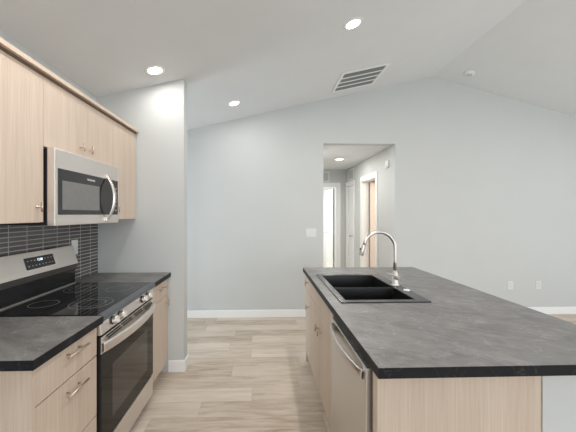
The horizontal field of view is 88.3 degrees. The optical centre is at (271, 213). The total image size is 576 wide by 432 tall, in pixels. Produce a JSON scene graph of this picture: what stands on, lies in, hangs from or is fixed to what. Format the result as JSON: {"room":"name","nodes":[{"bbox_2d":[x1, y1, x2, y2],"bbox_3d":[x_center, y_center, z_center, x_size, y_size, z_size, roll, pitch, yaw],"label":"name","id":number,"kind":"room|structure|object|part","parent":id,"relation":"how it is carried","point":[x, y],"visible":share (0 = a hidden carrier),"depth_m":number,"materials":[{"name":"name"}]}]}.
{"room":"kitchen","nodes":[
{"label":"kitchen","id":0,"kind":"room"},
{"bbox_2d":[0,29,96,278],"bbox_3d":[-1.557,0.193,-0.425,0.120,2.514,6.250,0,0,-2],"label":"wall","id":1,"kind":"structure","parent":0,"point":[3,35],"depth_m":2.04,"materials":[{"name":"paint"}]},
{"bbox_2d":[0,49,42,223],"bbox_3d":[-1.358,-0.342,1.307,0.386,0.773,0.500,0,0,-2],"label":"upper cabinet","id":2,"kind":"object","parent":1,"relation":"attached to","point":[21,87],"visible":1,"depth_m":1.41,"materials":[{"name":"brown wood"}]},
{"bbox_3d":[-1.209,-0.711,1.312,0.015,0.035,0.498,0,0,-2],"label":"rail","id":3,"kind":"part","parent":2,"relation":"part of","materials":[{"name":"brown wood"}]},
{"bbox_3d":[-1.188,-0.037,1.515,0.032,0.050,0.014,0,0,-2],"label":"handle","id":4,"kind":"part","parent":2,"relation":"part of","materials":[{"name":"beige metal"}]},
{"bbox_2d":[0,224,97,280],"bbox_3d":[-1.566,0.291,1.870,0.008,0.488,1.658,0,0,-2],"label":"tile backsplash","id":5,"kind":"structure","parent":1,"relation":"attached to","point":[14,239],"depth_m":2.15,"materials":[{"name":"tile"}]},
{"bbox_2d":[71,240,77,254],"bbox_3d":[-1.573,0.266,2.361,0.009,0.118,0.075,0,0,-2],"label":"backsplash outlet","id":6,"kind":"object","parent":5,"relation":"attached to","point":[74,243],"visible":0.74,"depth_m":2.36,"materials":[{"name":"white plastic"}]},
{"bbox_2d":[43,76,112,165],"bbox_3d":[-1.378,-0.542,1.918,0.386,0.372,0.722,0,0,-2],"label":"upper cabinet","id":7,"kind":"object","parent":1,"relation":"attached to","point":[71,125],"visible":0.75,"depth_m":1.81,"materials":[{"name":"brown wood"}]},
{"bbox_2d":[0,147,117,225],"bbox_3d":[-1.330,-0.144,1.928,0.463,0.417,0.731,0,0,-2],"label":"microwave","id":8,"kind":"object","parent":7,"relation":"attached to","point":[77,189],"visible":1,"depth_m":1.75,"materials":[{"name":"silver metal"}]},
{"bbox_3d":[-1.182,-0.144,1.915,0.041,0.417,0.696,0,0,-2],"label":"door","id":9,"kind":"part","parent":8,"relation":"part of","materials":[{"name":"metal"}]},
{"bbox_3d":[-1.161,-0.122,1.920,0.002,0.252,0.657,0,0,-2],"label":"glass panel","id":10,"kind":"part","parent":8,"relation":"part of","materials":[{"name":"black glass"}]},
{"bbox_3d":[-1.135,-0.115,2.090,0.064,0.325,0.030,0,0,-2],"label":"handle","id":11,"kind":"part","parent":8,"relation":"part of","materials":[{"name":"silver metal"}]},
{"bbox_3d":[-1.221,-0.525,1.742,0.019,0.334,0.359,0,0,-2],"label":"door","id":12,"kind":"part","parent":7,"relation":"part of","materials":[{"name":"brown wood"}]},
{"bbox_2d":[0,46,136,133],"bbox_3d":[-1.389,-0.734,1.878,0.356,0.011,1.642,0,0,-2],"label":"strip","id":13,"kind":"object","parent":7,"relation":"on","point":[1,47],"visible":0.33,"depth_m":1.66,"materials":[{"name":"beige wood"}]},
{"bbox_2d":[0,37,138,132],"bbox_3d":[-1.380,-0.751,1.871,0.379,0.023,1.659,0,0,-2],"label":"board","id":14,"kind":"object","parent":7,"relation":"on","point":[3,43],"visible":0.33,"depth_m":1.63,"materials":[{"name":"brown wood"}]},
{"bbox_3d":[-1.228,-0.711,1.923,0.015,0.035,0.720,0,0,-2],"label":"rail","id":15,"kind":"part","parent":7,"relation":"part of","materials":[{"name":"brown wood"}]},
{"bbox_3d":[-1.232,-0.525,2.103,0.019,0.334,0.360,0,0,-2],"label":"door","id":16,"kind":"part","parent":7,"relation":"part of","materials":[{"name":"brown wood"}]},
{"bbox_2d":[112,120,135,219],"bbox_3d":[-1.396,-0.342,2.489,0.386,0.773,0.419,0,0,-2],"label":"upper cabinet","id":17,"kind":"object","parent":1,"relation":"attached to","point":[124,140],"visible":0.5,"depth_m":2.50,"materials":[{"name":"brown wood"}]},
{"bbox_3d":[-1.247,-0.711,2.494,0.015,0.035,0.417,0,0,-2],"label":"rail","id":18,"kind":"part","parent":17,"relation":"part of","materials":[{"name":"brown wood"}]},
{"bbox_2d":[97,79,186,371],"bbox_3d":[-1.265,0.102,2.768,0.908,2.695,0.115,0,0,-2],"label":"wall","id":19,"kind":"structure","parent":0,"point":[156,240],"depth_m":2.72,"materials":[{"name":"paint"}]},
{"bbox_2d":[168,354,188,371],"bbox_3d":[-1.199,1.397,2.771,0.801,0.105,0.141,0,0,-2],"label":"baseboard","id":20,"kind":"structure","parent":19,"relation":"attached to","point":[173,365],"depth_m":2.71,"materials":[{"name":"paint"}]},
{"bbox_2d":[0,0,575,129],"bbox_3d":[1.788,-1.428,0.397,9.040,1.284,7.880,0,0,-2],"label":"ceiling","id":21,"kind":"structure","parent":0,"point":[265,55],"depth_m":2.66,"materials":[{"name":"paint"}]},
{"bbox_2d":[144,65,164,74],"bbox_3d":[-0.979,-1.202,2.476,0.162,0.041,0.166,0,0,-2],"label":"ceiling light","id":22,"kind":"object","parent":21,"relation":"attached to","point":[152,69],"visible":1,"depth_m":2.46,"materials":[{"name":"white plastic"}]},
{"bbox_2d":[148,67,161,73],"bbox_3d":[-0.979,-1.201,2.476,0.113,0.030,0.115,0,0,-2],"label":"diffuser","id":23,"kind":"object","parent":22,"relation":"attached to","point":[151,70],"depth_m":2.47,"materials":[{"name":"white plastic"}]},
{"bbox_2d":[227,100,240,105],"bbox_3d":[-0.456,-1.330,3.553,0.162,0.041,0.166,0,0,-2],"label":"ceiling light","id":24,"kind":"object","parent":21,"relation":"attached to","point":[234,102],"visible":1,"depth_m":3.54,"materials":[{"name":"white plastic"}]},
{"bbox_2d":[343,17,362,29],"bbox_3d":[0.674,-1.582,2.461,0.162,0.041,0.166,0,0,-2],"label":"ceiling light","id":25,"kind":"object","parent":21,"relation":"attached to","point":[354,22],"visible":1,"depth_m":2.45,"materials":[{"name":"white plastic"}]},
{"bbox_2d":[346,19,359,28],"bbox_3d":[0.674,-1.581,2.461,0.113,0.030,0.115,0,0,-2],"label":"diffuser","id":26,"kind":"object","parent":25,"relation":"attached to","point":[352,23],"depth_m":2.46,"materials":[{"name":"white plastic"}]},
{"bbox_2d":[331,62,390,92],"bbox_3d":[1.081,-1.681,3.681,0.567,0.141,0.554,0,0,-2],"label":"ceiling vent","id":27,"kind":"object","parent":21,"relation":"in","point":[357,78],"visible":1,"depth_m":3.65,"materials":[{"name":"white plastic"}]},
{"bbox_2d":[464,70,475,76],"bbox_3d":[2.642,-1.872,3.951,0.138,0.054,0.140,0,0,-2],"label":"smoke detector","id":28,"kind":"object","parent":21,"relation":"attached to","point":[469,73],"visible":1,"depth_m":3.92,"materials":[{"name":"white plastic"}]},
{"bbox_2d":[323,183,340,266],"bbox_3d":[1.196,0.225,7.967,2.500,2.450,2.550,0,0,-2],"label":"door frame","id":29,"kind":"structure","parent":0,"point":[324,189],"depth_m":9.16,"materials":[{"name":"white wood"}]},
{"bbox_2d":[323,170,345,266],"bbox_3d":[1.161,0.225,6.750,1.032,2.450,0.120,0,0,-2],"label":"wall","id":30,"kind":"structure","parent":0,"point":[335,176],"depth_m":6.71,"materials":[{"name":"paint"}]},
{"bbox_2d":[323,172,328,181],"bbox_3d":[1.122,-0.843,6.684,0.350,0.225,0.010,0,0,-2],"label":"air vent","id":31,"kind":"object","parent":30,"relation":"in","point":[325,174],"visible":0.39,"depth_m":6.69,"materials":[{"name":"white plastic"}]},
{"bbox_2d":[324,188,333,266],"bbox_3d":[1.378,0.425,7.199,0.099,2.030,0.757,0,0,-2],"label":"door","id":32,"kind":"structure","parent":30,"relation":"in","point":[329,231],"depth_m":7.10,"materials":[{"name":"paint"}]},
{"bbox_2d":[129,261,575,431],"bbox_3d":[1.708,1.490,2.906,9.000,0.080,12.900,0,0,-2],"label":"floor","id":33,"kind":"structure","parent":0,"point":[241,374],"depth_m":2.52,"materials":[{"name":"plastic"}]},
{"bbox_2d":[0,328,96,431],"bbox_3d":[-1.212,1.012,1.325,0.672,0.876,0.439,0,0,-2],"label":"base cabinet","id":34,"kind":"object","parent":33,"relation":"on","point":[60,395],"visible":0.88,"depth_m":1.25,"materials":[{"name":"brown wood"}]},
{"bbox_3d":[-1.223,1.012,1.113,0.636,0.876,0.016,0,0,-2],"label":"panel","id":35,"kind":"part","parent":34,"relation":"part of","materials":[{"name":"brown wood"}]},
{"bbox_2d":[0,316,102,370],"bbox_3d":[-1.213,0.555,1.310,0.662,0.038,0.476,0,0,-2],"label":"countertop","id":36,"kind":"structure","parent":34,"relation":"on","point":[26,343],"depth_m":1.29,"materials":[{"name":"grey stone"}]},
{"bbox_3d":[-0.922,0.896,1.341,0.019,0.304,0.420,0,0,-2],"label":"drawer","id":37,"kind":"part","parent":34,"relation":"part of","materials":[{"name":"brown wood"}]},
{"bbox_3d":[-0.922,0.660,1.341,0.019,0.156,0.420,0,0,-2],"label":"drawer","id":38,"kind":"part","parent":34,"relation":"part of","materials":[{"name":"brown wood"}]},
{"bbox_3d":[-0.895,0.797,1.357,0.036,0.012,0.150,0,0,-2],"label":"handle","id":39,"kind":"part","parent":34,"relation":"part of","materials":[{"name":"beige metal"}]},
{"bbox_3d":[-0.895,0.626,1.357,0.036,0.012,0.150,0,0,-2],"label":"handle","id":40,"kind":"part","parent":34,"relation":"part of","materials":[{"name":"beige metal"}]},
{"bbox_3d":[-0.922,1.199,1.341,0.019,0.289,0.420,0,0,-2],"label":"drawer","id":41,"kind":"part","parent":34,"relation":"part of","materials":[{"name":"brown wood"}]},
{"bbox_2d":[0,245,155,431],"bbox_3d":[-1.205,0.846,1.927,0.705,1.209,0.752,0,0,-2],"label":"range","id":42,"kind":"object","parent":33,"relation":"on","point":[41,283],"visible":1,"depth_m":1.84,"materials":[{"name":"silver metal"}]},
{"bbox_3d":[-1.505,0.528,1.916,0.005,0.008,0.738,0,0,-2],"label":"trim","id":43,"kind":"part","parent":42,"relation":"part of","materials":[{"name":"metal"}]},
{"bbox_3d":[-1.498,0.402,1.916,0.018,0.036,0.742,0,0,-2],"label":"trim","id":44,"kind":"part","parent":42,"relation":"part of","materials":[{"name":"metal"}]},
{"bbox_2d":[0,282,149,316],"bbox_3d":[-1.218,0.539,1.927,0.568,0.017,0.752,0,0,-2],"label":"cooktop","id":45,"kind":"object","parent":42,"relation":"in","point":[70,298],"depth_m":1.82,"materials":[{"name":"black glass"}]},
{"bbox_3d":[-0.885,0.601,1.688,0.041,0.048,0.048,0,0,-2],"label":"knob","id":46,"kind":"part","parent":42,"relation":"part of","materials":[{"name":"metal"}]},
{"bbox_3d":[-0.887,0.601,1.775,0.041,0.048,0.048,0,0,-2],"label":"knob","id":47,"kind":"part","parent":42,"relation":"part of","materials":[{"name":"metal"}]},
{"bbox_3d":[-0.930,0.949,1.936,0.022,0.587,0.744,0,0,-2],"label":"oven door","id":48,"kind":"part","parent":42,"relation":"part of","materials":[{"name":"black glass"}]},
{"bbox_3d":[-0.927,0.607,1.936,0.030,0.075,0.750,0,0,-2],"label":"control panel","id":49,"kind":"part","parent":42,"relation":"part of","materials":[{"name":"metal"}]},
{"bbox_3d":[-0.916,0.550,1.937,0.036,0.036,0.752,0,0,-2],"label":"trim","id":50,"kind":"part","parent":42,"relation":"part of","materials":[{"name":"silver metal"}]},
{"bbox_3d":[-0.917,0.992,1.937,0.003,0.492,0.738,0,0,-2],"label":"door glass","id":51,"kind":"part","parent":42,"relation":"part of","materials":[{"name":"black glass"}]},
{"bbox_3d":[-0.884,0.710,1.938,0.063,0.056,0.746,0,0,-2],"label":"handle","id":52,"kind":"part","parent":42,"relation":"part of","materials":[{"name":"metal"}]},
{"bbox_3d":[-0.929,1.325,1.936,0.024,0.146,0.744,0,0,-2],"label":"storage drawer","id":53,"kind":"part","parent":42,"relation":"part of","materials":[{"name":"metal"}]},
{"bbox_3d":[-0.898,0.601,2.100,0.041,0.048,0.048,0,0,-2],"label":"knob","id":54,"kind":"part","parent":42,"relation":"part of","materials":[{"name":"metal"}]},
{"bbox_3d":[-0.901,0.601,2.187,0.041,0.048,0.048,0,0,-2],"label":"knob","id":55,"kind":"part","parent":42,"relation":"part of","materials":[{"name":"metal"}]},
{"bbox_2d":[152,279,168,382],"bbox_3d":[-1.250,1.012,2.506,0.672,0.876,0.394,0,0,-2],"label":"base cabinet","id":56,"kind":"object","parent":33,"relation":"on","point":[160,314],"visible":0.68,"depth_m":2.52,"materials":[{"name":"brown wood"}]},
{"bbox_2d":[75,272,170,286],"bbox_3d":[-1.252,0.555,2.507,0.660,0.038,0.404,0,0,-2],"label":"countertop","id":57,"kind":"structure","parent":56,"relation":"on","point":[157,278],"depth_m":2.50,"materials":[{"name":"grey stone"}]},
{"bbox_3d":[-0.959,0.657,2.516,0.019,0.150,0.390,0,0,-2],"label":"drawer","id":58,"kind":"part","parent":56,"relation":"part of","materials":[{"name":"brown wood"}]},
{"bbox_2d":[305,277,310,365],"bbox_3d":[0.628,1.012,2.772,0.648,0.876,0.314,0,0,-2],"label":"base cabinet","id":59,"kind":"object","parent":33,"relation":"on","point":[307,282],"visible":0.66,"depth_m":2.74,"materials":[{"name":"brown wood"}]},
{"bbox_3d":[0.346,0.655,2.764,0.019,0.146,0.310,0,0,-2],"label":"drawer","id":60,"kind":"part","parent":59,"relation":"part of","materials":[{"name":"brown wood"}]},
{"bbox_2d":[311,284,333,431],"bbox_3d":[0.646,1.012,2.201,0.648,0.876,0.826,0,0,-2],"label":"base cabinet","id":61,"kind":"object","parent":33,"relation":"on","point":[321,315],"visible":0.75,"depth_m":2.10,"materials":[{"name":"brown wood"}]},
{"bbox_3d":[0.358,1.038,2.398,0.019,0.613,0.407,0,0,-2],"label":"door","id":62,"kind":"part","parent":61,"relation":"part of","materials":[{"name":"brown wood"}]},
{"bbox_3d":[0.371,1.038,1.987,0.019,0.613,0.409,0,0,-2],"label":"door","id":63,"kind":"part","parent":61,"relation":"part of","materials":[{"name":"brown wood"}]},
{"bbox_2d":[303,267,575,378],"bbox_3d":[0.898,0.555,2.014,1.117,0.038,1.935,0,0,-2],"label":"countertop","id":64,"kind":"structure","parent":61,"relation":"on","point":[464,331],"depth_m":1.33,"materials":[{"name":"grey stone"}]},
{"bbox_2d":[316,274,430,302],"bbox_3d":[0.677,0.636,2.199,0.550,0.215,0.832,0,0,-2],"label":"sink","id":65,"kind":"object","parent":64,"relation":"in","point":[347,288],"visible":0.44,"depth_m":2.13,"materials":[{"name":"black"}]},
{"bbox_3d":[0.653,0.638,2.357,0.450,0.211,0.415,0,0,-2],"label":"bowl","id":66,"kind":"part","parent":65,"relation":"part of","materials":[{"name":"black"}]},
{"bbox_3d":[0.665,0.638,1.977,0.450,0.211,0.315,0,0,-2],"label":"bowl","id":67,"kind":"part","parent":65,"relation":"part of","materials":[{"name":"black"}]},
{"bbox_2d":[358,230,400,285],"bbox_3d":[0.790,0.325,2.178,0.303,0.408,0.085,0,0,-2],"label":"faucet","id":68,"kind":"object","parent":64,"relation":"on","point":[395,278],"visible":1,"depth_m":2.18,"materials":[{"name":"silver metal"}]},
{"bbox_3d":[0.796,0.273,2.192,0.256,0.302,0.024,0,0,-2],"label":"spout","id":69,"kind":"part","parent":68,"relation":"part of","materials":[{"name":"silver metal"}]},
{"bbox_3d":[0.883,0.454,2.152,0.104,0.060,0.034,0,0,-10],"label":"lever","id":70,"kind":"part","parent":68,"relation":"part of","materials":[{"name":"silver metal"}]},
{"bbox_2d":[330,316,372,431],"bbox_3d":[0.651,1.014,1.485,0.663,0.872,0.591,0,0,-2],"label":"dishwasher","id":71,"kind":"object","parent":33,"relation":"on","point":[352,376],"visible":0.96,"depth_m":1.39,"materials":[{"name":"silver metal"}]},
{"bbox_3d":[0.343,0.658,1.475,0.046,0.043,0.527,0,0,-2],"label":"handle","id":72,"kind":"part","parent":71,"relation":"part of","materials":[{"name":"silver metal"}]},
{"bbox_2d":[373,372,540,431],"bbox_3d":[0.710,1.012,1.142,0.633,0.876,0.048,0,0,-2],"label":"island end panel","id":73,"kind":"object","parent":33,"relation":"on","point":[467,404],"visible":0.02,"depth_m":1.12,"materials":[{"name":"brown wood"}]},
{"bbox_2d":[323,145,389,169],"bbox_3d":[2.453,-1.040,6.822,3.860,0.080,4.920,0,0,-2],"label":"ceiling","id":74,"kind":"structure","parent":0,"point":[352,155],"depth_m":4.97,"materials":[{"name":"paint"}]},
{"bbox_2d":[346,146,391,266],"bbox_3d":[1.775,0.225,5.585,0.120,2.450,2.490,0,0,-2],"label":"wall","id":75,"kind":"structure","parent":0,"point":[376,162],"depth_m":4.71,"materials":[{"name":"paint"}]},
{"bbox_2d":[348,186,352,266],"bbox_3d":[1.694,0.419,6.387,0.102,2.042,0.446,0,0,-2],"label":"door","id":76,"kind":"structure","parent":75,"relation":"in","point":[350,189],"depth_m":6.46,"materials":[{"name":"paint"}]},
{"bbox_2d":[346,180,354,266],"bbox_3d":[1.743,0.372,6.389,0.141,2.156,0.612,0,0,-2],"label":"trim","id":77,"kind":"structure","parent":75,"relation":"attached to","point":[350,183],"depth_m":6.32,"materials":[{"name":"paint"}]},
{"bbox_2d":[348,168,353,180],"bbox_3d":[1.686,-0.843,6.327,0.010,0.225,0.400,0,0,-2],"label":"air vent","id":78,"kind":"object","parent":75,"relation":"in","point":[351,171],"visible":1,"depth_m":6.28,"materials":[{"name":"white plastic"}]},
{"bbox_2d":[360,171,377,266],"bbox_3d":[1.779,0.372,5.285,0.141,2.156,0.832,0,0,-2],"label":"trim","id":79,"kind":"structure","parent":75,"relation":"attached to","point":[364,180],"depth_m":5.62,"materials":[{"name":"paint"}]},
{"bbox_2d":[369,183,374,266],"bbox_3d":[2.176,0.425,5.574,0.679,2.030,0.102,0,0,-2],"label":"door","id":80,"kind":"structure","parent":75,"relation":"in","point":[371,185],"depth_m":5.58,"materials":[{"name":"pink paint"}]},
{"bbox_2d":[187,76,575,310],"bbox_3d":[1.664,-0.260,4.275,9.040,3.420,0.120,0,0,-2],"label":"wall","id":81,"kind":"structure","parent":0,"point":[484,182],"depth_m":4.23,"materials":[{"name":"paint"}]},
{"bbox_2d":[187,309,305,317],"bbox_3d":[-1.002,1.397,4.124,3.460,0.105,0.013,0,0,-2],"label":"baseboard","id":82,"kind":"structure","parent":81,"relation":"attached to","point":[298,312],"depth_m":4.14,"materials":[{"name":"paint"}]},
{"bbox_2d":[306,229,315,236],"bbox_3d":[0.552,0.264,4.175,0.145,0.118,0.009,0,0,-2],"label":"light switch","id":83,"kind":"object","parent":81,"relation":"attached to","point":[309,232],"visible":1,"depth_m":4.17,"materials":[{"name":"plastic"}]},
{"bbox_2d":[508,281,512,288],"bbox_3d":[3.438,1.029,4.268,0.075,0.118,0.008,0,0,-2],"label":"wall outlet","id":84,"kind":"object","parent":81,"relation":"attached to","point":[510,283],"visible":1,"depth_m":4.26,"materials":[{"name":"plastic"}]},
{"bbox_2d":[536,281,540,288],"bbox_3d":[3.856,1.029,4.281,0.075,0.118,0.008,0,0,-2],"label":"wall outlet","id":85,"kind":"object","parent":81,"relation":"attached to","point":[538,283],"visible":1,"depth_m":4.28,"materials":[{"name":"plastic"}]},
{"bbox_2d":[528,307,575,313],"bbox_3d":[3.911,1.397,4.281,4.308,0.105,0.013,0,0,-2],"label":"baseboard","id":86,"kind":"structure","parent":81,"relation":"attached to","point":[547,310],"depth_m":4.28,"materials":[{"name":"paint"}]},
{"bbox_2d":[546,376,575,431],"bbox_3d":[1.089,1.012,2.048,0.152,0.876,1.825,0,0,-2],"label":"wall","id":87,"kind":"structure","parent":0,"point":[560,390],"depth_m":1.14,"materials":[{"name":"paint"}]},
{"bbox_2d":[541,376,545,431],"bbox_3d":[1.035,1.012,1.132,0.013,0.875,0.012,0,0,-2],"label":"trim","id":88,"kind":"structure","parent":87,"relation":"attached to","point":[543,378],"depth_m":1.13,"materials":[{"name":"paint"}]}
]}

